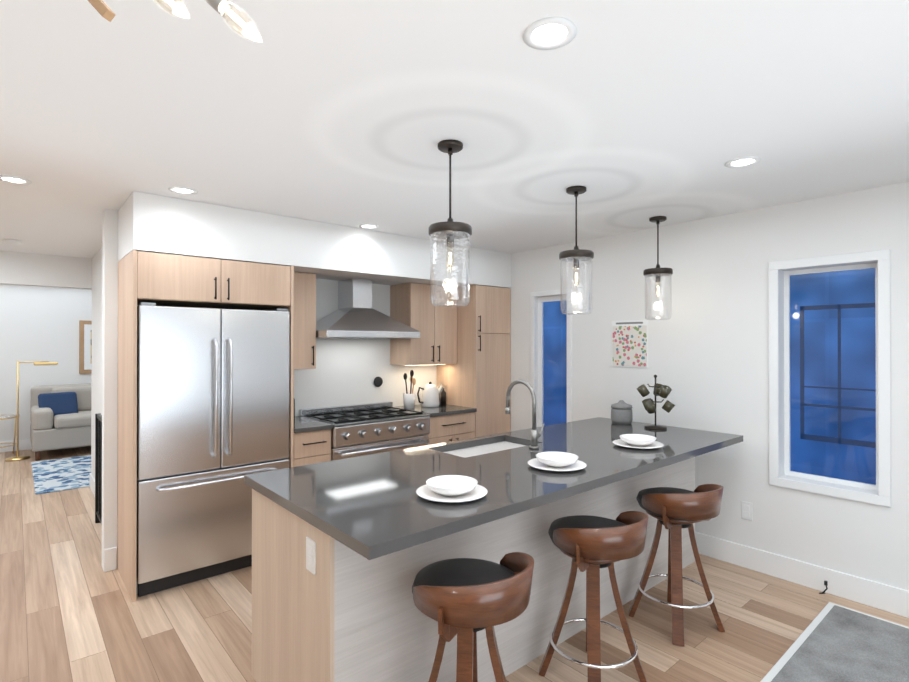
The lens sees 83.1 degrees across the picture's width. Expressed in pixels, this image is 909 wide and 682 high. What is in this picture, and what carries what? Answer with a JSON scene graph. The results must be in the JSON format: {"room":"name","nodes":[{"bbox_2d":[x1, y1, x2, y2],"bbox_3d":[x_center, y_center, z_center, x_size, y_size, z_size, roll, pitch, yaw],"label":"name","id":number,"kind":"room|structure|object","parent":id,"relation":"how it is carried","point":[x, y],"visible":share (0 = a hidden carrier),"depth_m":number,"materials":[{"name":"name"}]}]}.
{"room":"kitchen","nodes":[
{"label":"kitchen","id":0,"kind":"room"},
{"bbox_2d":[118,191,510,287],"bbox_3d":[-0.862,-0.712,4.338,3.268,0.346,0.598,0,0,-41],"label":"soffit","id":1,"kind":"structure","parent":0,"point":[152,223],"depth_m":3.69,"materials":[{"name":"paint"}]},
{"bbox_2d":[0,446,908,681],"bbox_3d":[-1.730,1.597,3.131,6.850,0.100,12.650,0,0,-41],"label":"floor","id":2,"kind":"structure","parent":0,"point":[70,611],"depth_m":2.85,"materials":[{"name":"brown wood"}]},
{"bbox_2d":[0,414,19,453],"bbox_3d":[-6.161,1.289,6.940,0.426,0.550,0.426,0,0,-41],"label":"side table","id":3,"kind":"object","parent":2,"relation":"on","point":[10,416],"visible":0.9,"depth_m":7.08,"materials":[{"name":"gold glass"}]},
{"bbox_2d":[5,361,57,460],"bbox_3d":[-5.679,0.913,6.894,0.550,1.300,0.260,0,0,-41],"label":"floor lamp","id":4,"kind":"object","parent":2,"relation":"on","point":[17,458],"visible":1,"depth_m":6.80,"materials":[{"name":"gold metal"}]},
{"bbox_2d":[30,384,90,460],"bbox_3d":[-5.029,1.107,7.648,1.980,0.920,1.000,0,0,-41],"label":"sofa","id":5,"kind":"object","parent":2,"relation":"on","point":[60,416],"visible":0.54,"depth_m":6.97,"materials":[{"name":"grey fabric"}]},
{"bbox_2d":[31,455,90,494],"bbox_3d":[-4.022,1.556,6.580,2.140,0.010,1.830,0,0,-41],"label":"living room rug","id":6,"kind":"object","parent":2,"relation":"on","point":[55,475],"visible":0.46,"depth_m":5.95,"materials":[{"name":"fabric"}]},
{"bbox_2d":[95,413,101,524],"bbox_3d":[-2.737,1.086,4.022,0.036,0.930,1.006,0,0,-41],"label":"stair railing","id":7,"kind":"object","parent":2,"relation":"on","point":[98,467],"visible":0.35,"depth_m":4.36,"materials":[{"name":"black metal"}]},
{"bbox_2d":[117,250,293,601],"bbox_3d":[-1.716,0.505,3.579,0.990,2.088,0.627,0,0,-41],"label":"tall cabinet","id":8,"kind":"object","parent":2,"relation":"on","point":[159,279],"visible":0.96,"depth_m":3.29,"materials":[{"name":"brown wood"}]},
{"bbox_2d":[136,302,289,596],"bbox_3d":[-1.700,0.659,3.559,0.930,1.780,0.657,0,0,-41],"label":"fridge","id":9,"kind":"object","parent":2,"relation":"on","point":[213,401],"visible":0.83,"depth_m":3.29,"materials":[{"name":"silver metal"}]},
{"bbox_2d":[294,416,332,466],"bbox_3d":[-1.225,1.091,3.998,0.296,0.920,0.627,0,0,-41],"label":"base cabinet","id":10,"kind":"object","parent":2,"relation":"on","point":[312,441],"visible":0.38,"depth_m":3.79,"materials":[{"name":"brown wood"}]},
{"bbox_2d":[299,401,429,460],"bbox_3d":[-0.746,1.065,4.373,0.910,0.975,0.681,0,0,-41],"label":"range","id":11,"kind":"object","parent":2,"relation":"on","point":[357,430],"visible":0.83,"depth_m":4.20,"materials":[{"name":"silver metal"}]},
{"bbox_2d":[395,404,476,444],"bbox_3d":[-0.199,1.095,4.877,0.565,0.920,0.627,0,0,-41],"label":"base cabinet","id":12,"kind":"object","parent":2,"relation":"on","point":[448,423],"visible":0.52,"depth_m":4.68,"materials":[{"name":"brown wood"}]},
{"bbox_2d":[403,370,415,408],"bbox_3d":[-0.429,0.452,4.851,0.130,0.363,0.110,0,0,-41],"label":"utensil crock","id":13,"kind":"object","parent":12,"relation":"on","point":[409,400],"visible":1,"depth_m":4.82,"materials":[{"name":"white ceramic"}]},
{"bbox_2d":[417,382,442,406],"bbox_3d":[-0.238,0.515,4.975,0.307,0.239,0.180,0,0,-41],"label":"kettle","id":14,"kind":"object","parent":12,"relation":"on","point":[430,394],"visible":1,"depth_m":4.91,"materials":[{"name":"white ceramic"}]},
{"bbox_2d":[438,387,445,405],"bbox_3d":[-0.109,0.550,5.045,0.052,0.170,0.051,0,0,-41],"label":"soap bottle","id":15,"kind":"object","parent":12,"relation":"on","point":[442,397],"depth_m":5.03,"materials":[{"name":"black glass"}]},
{"bbox_2d":[247,457,694,681],"bbox_3d":[0.371,1.107,2.997,2.816,0.880,0.792,0,0,-41],"label":"kitchen island","id":16,"kind":"object","parent":2,"relation":"on","point":[345,551],"depth_m":2.14,"materials":[{"name":"laminate"}]},
{"bbox_2d":[244,417,742,560],"bbox_3d":[0.471,0.647,2.902,2.870,0.040,1.110,0,0,-41],"label":"island countertop","id":17,"kind":"structure","parent":16,"relation":"on","point":[370,504],"depth_m":2.33,"materials":[{"name":"grey stone"}]},
{"bbox_2d":[416,475,487,502],"bbox_3d":[-0.011,0.595,2.074,0.290,0.054,0.290,0,0,-41],"label":"plate","id":18,"kind":"object","parent":17,"relation":"on","point":[451,488],"visible":1,"depth_m":2.05,"materials":[{"name":"white ceramic"}]},
{"bbox_2d":[440,437,527,456],"bbox_3d":[0.195,0.753,3.085,0.678,0.196,0.358,0,0,-41],"label":"sink","id":19,"kind":"object","parent":17,"relation":"in","point":[485,446],"depth_m":3.19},
{"bbox_2d":[505,379,543,448],"bbox_3d":[0.420,0.428,3.087,0.109,0.396,0.253,0,0,-41],"label":"faucet","id":20,"kind":"object","parent":17,"relation":"on","point":[534,437],"visible":1,"depth_m":3.00,"materials":[{"name":"silver metal"}]},
{"bbox_2d":[527,452,586,470],"bbox_3d":[0.508,0.597,2.544,0.290,0.054,0.290,0,0,-41],"label":"plate","id":21,"kind":"object","parent":17,"relation":"on","point":[557,461],"visible":1,"depth_m":2.52,"materials":[{"name":"white ceramic"}]},
{"bbox_2d":[611,400,632,424],"bbox_3d":[1.281,0.541,3.932,0.160,0.178,0.160,0,0,-41],"label":"jar","id":22,"kind":"object","parent":17,"relation":"on","point":[621,412],"visible":1,"depth_m":3.87,"materials":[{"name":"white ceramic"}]},
{"bbox_2d":[613,434,663,448],"bbox_3d":[1.093,0.599,3.060,0.290,0.054,0.290,0,0,-41],"label":"plate","id":23,"kind":"object","parent":17,"relation":"on","point":[638,441],"visible":1,"depth_m":3.03,"materials":[{"name":"white ceramic"}]},
{"bbox_2d":[637,375,674,429],"bbox_3d":[1.448,0.435,3.690,0.261,0.387,0.252,0,0,-41],"label":"mug tree","id":24,"kind":"object","parent":17,"relation":"on","point":[662,391],"visible":1,"depth_m":3.65,"materials":[{"name":"brown metal"}]},
{"bbox_2d":[412,552,533,681],"bbox_3d":[0.057,1.155,1.822,0.451,0.782,0.444,0,0,-39],"label":"stool","id":25,"kind":"object","parent":2,"relation":"on","point":[465,600],"visible":1,"depth_m":1.72,"materials":[{"name":"brown wood"}]},
{"bbox_2d":[437,285,510,436],"bbox_3d":[0.203,0.512,5.224,0.486,2.088,0.627,0,0,-41],"label":"pantry","id":26,"kind":"object","parent":2,"relation":"on","point":[478,375],"visible":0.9,"depth_m":5.00,"materials":[{"name":"brown wood"}]},
{"bbox_2d":[539,511,647,681],"bbox_3d":[0.640,1.157,2.322,0.452,0.782,0.444,0,0,-32],"label":"stool","id":27,"kind":"object","parent":2,"relation":"on","point":[591,545],"visible":1,"depth_m":2.21,"materials":[{"name":"brown wood"}]},
{"bbox_2d":[629,484,724,645],"bbox_3d":[1.222,1.159,2.808,0.451,0.782,0.444,0,0,-26],"label":"stool","id":28,"kind":"object","parent":2,"relation":"on","point":[674,511],"visible":1,"depth_m":2.70,"materials":[{"name":"brown wood"}]},
{"bbox_2d":[819,581,827,593],"bbox_3d":[2.251,1.500,3.126,0.056,0.095,0.048,0,0,-41],"label":"cable","id":29,"kind":"object","parent":2,"relation":"on","point":[825,584],"visible":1,"depth_m":3.10,"materials":[{"name":"black plastic"}]},
{"bbox_2d":[760,602,908,681],"bbox_3d":[2.217,1.531,1.134,2.445,0.015,2.880,0,0,-41],"label":"kitchen rug","id":30,"kind":"object","parent":2,"relation":"on","point":[833,642],"visible":0.96,"depth_m":2.53,"materials":[{"name":"grey fabric"}]},
{"bbox_2d":[0,182,908,590],"bbox_3d":[-1.788,0.327,3.087,6.600,2.440,12.550,0,0,-41],"label":"wall","id":31,"kind":"structure","parent":0,"point":[708,352],"depth_m":3.72,"materials":[{"name":"paint"}]},
{"bbox_2d":[0,439,31,451],"bbox_3d":[-5.765,1.492,7.729,6.249,0.150,0.015,0,0,-41],"label":"baseboard","id":32,"kind":"structure","parent":31,"relation":"attached to","point":[25,444],"depth_m":7.31,"materials":[{"name":"white paint"}]},
{"bbox_2d":[79,320,91,373],"bbox_3d":[-5.474,0.093,7.972,0.580,0.810,0.032,0,0,-41],"label":"framed picture","id":33,"kind":"object","parent":31,"relation":"attached to","point":[85,347],"visible":0.4,"depth_m":7.82,"materials":[{"name":"brown wood"}]},
{"bbox_2d":[89,473,116,550],"bbox_3d":[-3.091,1.478,4.544,0.015,0.150,2.376,0,0,-41],"label":"baseboard","id":34,"kind":"structure","parent":31,"relation":"attached to","point":[91,479],"depth_m":5.24,"materials":[{"name":"white paint"}]},
{"bbox_2d":[294,272,315,368],"bbox_3d":[-1.310,-0.157,4.102,0.296,0.758,0.366,0,0,-41],"label":"upper cabinet","id":35,"kind":"object","parent":31,"relation":"attached to","point":[304,320],"visible":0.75,"depth_m":4.02,"materials":[{"name":"brown wood"}]},
{"bbox_2d":[316,278,419,338],"bbox_3d":[-0.806,-0.279,4.449,0.904,0.512,0.496,0,0,-41],"label":"range hood","id":36,"kind":"object","parent":31,"relation":"attached to","point":[355,315],"visible":0.81,"depth_m":4.38,"materials":[{"name":"silver metal"}]},
{"bbox_2d":[374,377,382,386],"bbox_3d":[-0.719,0.385,4.837,0.100,0.100,0.016,0,0,-41],"label":"timer","id":37,"kind":"object","parent":31,"relation":"attached to","point":[378,381],"visible":1,"depth_m":4.83,"materials":[{"name":"black plastic"}]},
{"bbox_2d":[390,283,456,365],"bbox_3d":[-0.284,-0.150,4.981,0.565,0.766,0.366,0,0,-41],"label":"upper cabinet","id":38,"kind":"object","parent":31,"relation":"attached to","point":[414,307],"visible":0.94,"depth_m":4.83,"materials":[{"name":"brown wood"}]},
{"bbox_2d":[530,289,571,427],"bbox_3d":[0.929,0.542,4.809,0.103,2.025,0.480,0,0,-41],"label":"window","id":39,"kind":"structure","parent":31,"relation":"attached to","point":[554,364],"depth_m":4.85,"materials":[{"name":"white paint"}]},
{"bbox_2d":[612,320,647,367],"bbox_3d":[1.423,0.022,4.174,0.008,0.380,0.320,0,0,-41],"label":"art print","id":40,"kind":"object","parent":31,"relation":"attached to","point":[629,343],"visible":0.95,"depth_m":4.16,"materials":[{"name":"multicoloured paper"}]},
{"bbox_2d":[741,501,752,520],"bbox_3d":[1.996,1.159,3.502,0.009,0.120,0.070,0,0,-41],"label":"electrical outlet","id":41,"kind":"object","parent":31,"relation":"attached to","point":[747,510],"visible":1,"depth_m":3.50,"materials":[{"name":"white plastic"}]},
{"bbox_2d":[695,532,908,617],"bbox_3d":[2.810,1.470,2.540,0.023,0.150,5.379,0,0,-41],"label":"baseboard","id":42,"kind":"structure","parent":31,"relation":"attached to","point":[885,597],"depth_m":3.22,"materials":[{"name":"white paint"}]},
{"bbox_2d":[769,249,890,506],"bbox_3d":[2.337,0.213,3.206,0.153,1.470,0.620,0,0,-41],"label":"window","id":43,"kind":"structure","parent":31,"relation":"in","point":[837,374],"depth_m":3.22,"materials":[{"name":"white paint"}]},
{"bbox_2d":[0,0,908,257],"bbox_3d":[-1.730,-0.943,3.141,6.850,0.100,12.650,0,0,-41],"label":"ceiling","id":44,"kind":"structure","parent":0,"point":[632,115],"depth_m":2.00,"materials":[{"name":"paint"}]},
{"bbox_2d":[3,239,21,244],"bbox_3d":[-3.888,-0.868,4.512,0.130,0.035,0.130,0,0,-41],"label":"smoke detector","id":45,"kind":"object","parent":44,"relation":"attached to","point":[12,242],"visible":1,"depth_m":4.48,"materials":[{"name":"white plastic"}]},
{"bbox_2d":[0,175,31,184],"bbox_3d":[-2.435,-0.889,2.833,0.156,0.007,0.156,0,0,-41],"label":"recessed light","id":46,"kind":"object","parent":44,"relation":"in","point":[14,179],"visible":0.98,"depth_m":2.83,"materials":[{"name":"white paint"}]},
{"bbox_2d":[88,0,114,21],"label":"chandelier","id":47,"kind":"object","parent":44,"relation":"hanging from","point":[99,5],"depth_m":0.88,"materials":[{"name":"brown wood"}]},
{"bbox_2d":[153,0,189,18],"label":"bulb","id":48,"kind":"object","parent":44,"relation":"hanging from","point":[169,2],"depth_m":0.89,"materials":[{"name":"clear glass"}]},
{"bbox_2d":[168,186,197,194],"bbox_3d":[-1.604,-0.888,3.032,0.156,0.007,0.156,0,0,-41],"label":"recessed light","id":49,"kind":"object","parent":44,"relation":"in","point":[182,190],"visible":0.96,"depth_m":3.03,"materials":[{"name":"white paint"}]},
{"bbox_2d":[205,0,261,41],"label":"bulb","id":50,"kind":"object","parent":44,"relation":"hanging from","point":[222,8],"depth_m":0.85,"materials":[{"name":"clear glass"}]},
{"bbox_2d":[359,224,378,228],"bbox_3d":[-0.661,-0.884,3.959,0.156,0.007,0.156,0,0,-41],"label":"recessed light","id":51,"kind":"object","parent":44,"relation":"in","point":[369,226],"visible":1,"depth_m":3.97,"materials":[{"name":"white paint"}]},
{"bbox_2d":[429,139,471,306],"bbox_3d":[-0.019,-0.526,2.334,0.198,0.737,0.198,0,0,-41],"label":"pendant light","id":52,"kind":"object","parent":44,"relation":"hanging from","point":[450,230],"visible":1,"depth_m":2.30,"materials":[{"name":"clear glass"}]},
{"bbox_2d":[523,17,576,49],"bbox_3d":[0.278,-0.895,1.497,0.156,0.007,0.156,0,0,-41],"label":"recessed light","id":53,"kind":"object","parent":44,"relation":"in","point":[550,33],"visible":1,"depth_m":1.50,"materials":[{"name":"white paint"}]},
{"bbox_2d":[559,186,593,314],"bbox_3d":[0.713,-0.523,3.001,0.198,0.737,0.198,0,0,-41],"label":"pendant light","id":54,"kind":"object","parent":44,"relation":"hanging from","point":[576,255],"visible":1,"depth_m":2.98,"materials":[{"name":"clear glass"}]},
{"bbox_2d":[643,216,672,319],"bbox_3d":[1.469,-0.521,3.702,0.198,0.737,0.198,0,0,-41],"label":"pendant light","id":55,"kind":"object","parent":44,"relation":"hanging from","point":[657,273],"visible":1,"depth_m":3.67,"materials":[{"name":"clear glass"}]},
{"bbox_2d":[725,156,760,167],"bbox_3d":[1.437,-0.890,2.557,0.156,0.007,0.156,0,0,-41],"label":"recessed light","id":56,"kind":"object","parent":44,"relation":"in","point":[740,162],"visible":0.98,"depth_m":2.55,"materials":[{"name":"white paint"}]}
]}

